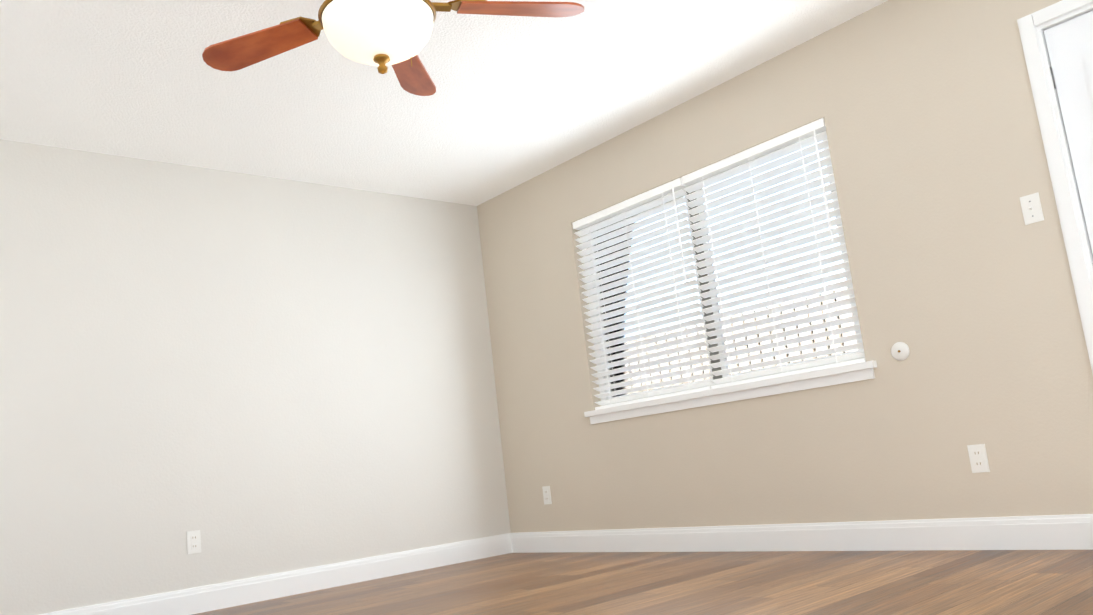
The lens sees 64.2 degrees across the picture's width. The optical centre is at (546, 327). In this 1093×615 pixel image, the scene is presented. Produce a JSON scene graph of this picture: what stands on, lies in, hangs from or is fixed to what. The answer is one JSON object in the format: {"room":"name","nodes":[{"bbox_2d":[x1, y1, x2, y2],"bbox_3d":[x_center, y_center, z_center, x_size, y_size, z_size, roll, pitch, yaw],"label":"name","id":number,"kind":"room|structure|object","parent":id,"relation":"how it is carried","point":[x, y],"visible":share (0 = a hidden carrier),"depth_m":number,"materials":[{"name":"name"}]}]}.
{"room":"empty living room","nodes":[
{"label":"empty living room","id":0,"kind":"room"},
{"bbox_2d":[0,139,510,614],"bbox_3d":[-2.145,0.285,4.602,4.620,2.440,0.140,2,-12,-41],"label":"wall","id":1,"kind":"structure","parent":0,"point":[249,375],"depth_m":4.83,"materials":[{"name":"paint"}]},
{"bbox_2d":[186,530,200,553],"bbox_3d":[-1.842,1.119,4.550,0.070,0.115,0.010,2,-12,-41],"label":"electrical outlet","id":2,"kind":"object","parent":1,"relation":"attached to","point":[193,541],"visible":1,"depth_m":4.55,"materials":[{"name":"white plastic"}]},
{"bbox_2d":[0,0,887,205],"bbox_3d":[-2.653,-1.161,3.361,7.360,0.120,15.540,2,-12,-41],"label":"ceiling","id":3,"kind":"structure","parent":0,"point":[511,102],"depth_m":4.21,"materials":[{"name":"paint"}]},
{"bbox_2d":[202,0,583,95],"bbox_3d":[-0.571,-1.124,2.852,1.358,0.583,1.358,2,-12,-41],"label":"fan","id":4,"kind":"object","parent":3,"relation":"hanging from","point":[382,35],"visible":1,"depth_m":2.92,"materials":[{"name":"brown wood"}]},
{"bbox_2d":[192,550,1092,614],"bbox_3d":[-2.365,1.350,2.956,7.360,0.120,15.540,2,-12,-41],"label":"floor","id":5,"kind":"structure","parent":0,"point":[987,582],"depth_m":3.49,"materials":[{"name":"brown wood"}]},
{"bbox_2d":[477,0,1092,532],"bbox_3d":[2.427,-0.492,3.029,0.140,2.440,8.700,2,-12,-41],"label":"wall","id":6,"kind":"structure","parent":0,"point":[963,286],"depth_m":3.98,"materials":[{"name":"paint"}]},
{"bbox_2d":[542,486,551,504],"bbox_3d":[0.002,1.081,5.628,0.010,0.115,0.070,2,-12,-41],"label":"electrical outlet","id":7,"kind":"object","parent":6,"relation":"attached to","point":[546,494],"visible":1,"depth_m":5.62,"materials":[{"name":"white plastic"}]},
{"bbox_2d":[39,514,1092,614],"bbox_3d":[-2.386,1.212,2.878,7.220,0.130,15.400,2,-12,-41],"label":"baseboard","id":8,"kind":"structure","parent":6,"relation":"attached to","point":[1060,532],"depth_m":4.47,"materials":[{"name":"white wood"}]},
{"bbox_2d":[580,130,864,405],"bbox_3d":[0.886,-0.251,4.821,0.060,1.200,1.810,2,-12,-41],"label":"window","id":9,"kind":"structure","parent":6,"relation":"in","point":[708,354],"depth_m":4.90,"materials":[{"name":"white glass"}]},
{"bbox_2d":[572,118,865,409],"bbox_3d":[0.829,-0.256,4.772,0.062,1.190,1.794,2,-12,-41],"label":"window blinds","id":10,"kind":"object","parent":9,"relation":"attached to","point":[791,137],"visible":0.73,"depth_m":4.64,"materials":[{"name":"white plastic"}]},
{"bbox_2d":[584,360,876,423],"bbox_3d":[0.896,0.371,4.666,0.105,0.079,1.910,2,-12,-41],"label":"window sill","id":11,"kind":"structure","parent":6,"relation":"attached to","point":[861,371],"depth_m":4.48,"materials":[{"name":"white wood"}]},
{"bbox_2d":[891,342,909,360],"bbox_3d":[1.569,0.103,3.869,0.016,0.084,0.084,2,-12,-41],"label":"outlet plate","id":12,"kind":"object","parent":6,"relation":"attached to","point":[900,351],"visible":1,"depth_m":3.87,"materials":[{"name":"white plastic"}]},
{"bbox_2d":[967,444,989,472],"bbox_3d":[1.790,0.541,3.609,0.010,0.115,0.070,2,-12,-41],"label":"electrical outlet","id":13,"kind":"object","parent":6,"relation":"attached to","point":[978,458],"visible":1,"depth_m":3.61,"materials":[{"name":"white plastic"}]},
{"bbox_2d":[1020,192,1043,224],"bbox_3d":[1.931,-0.476,3.471,0.022,0.115,0.070,2,-12,-41],"label":"switch plate","id":14,"kind":"object","parent":6,"relation":"attached to","point":[1031,207],"visible":1,"depth_m":3.47,"materials":[{"name":"white plastic"}]},
{"bbox_2d":[1017,0,1092,373],"bbox_3d":[2.384,-0.308,3.058,0.159,2.098,0.946,2,-12,-41],"label":"door frame","id":15,"kind":"structure","parent":6,"relation":"attached to","point":[1033,26],"depth_m":3.39,"materials":[{"name":"white wood"}]},
{"bbox_2d":[1044,11,1092,253],"bbox_3d":[2.367,-0.276,3.043,0.194,2.008,0.804,2,-12,-41],"label":"door","id":16,"kind":"structure","parent":6,"relation":"in","point":[1069,43],"depth_m":3.38,"materials":[{"name":"white wood"}]},
{"label":"outside","id":17,"kind":"structure","parent":0,"visible":0},
{"bbox_3d":[-1.094,2.598,10.562,27.360,0.150,33.540,2,-12,-41],"label":"ground","id":18,"kind":"structure","parent":17,"visible":0},
{"bbox_2d":[630,287,857,392],"bbox_3d":[3.283,0.460,7.208,0.500,2.001,20.093,2,-12,-41],"label":"fence","id":19,"kind":"object","parent":18,"relation":"on","point":[773,332],"depth_m":8.27,"materials":[{"name":"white wood"}]}
]}

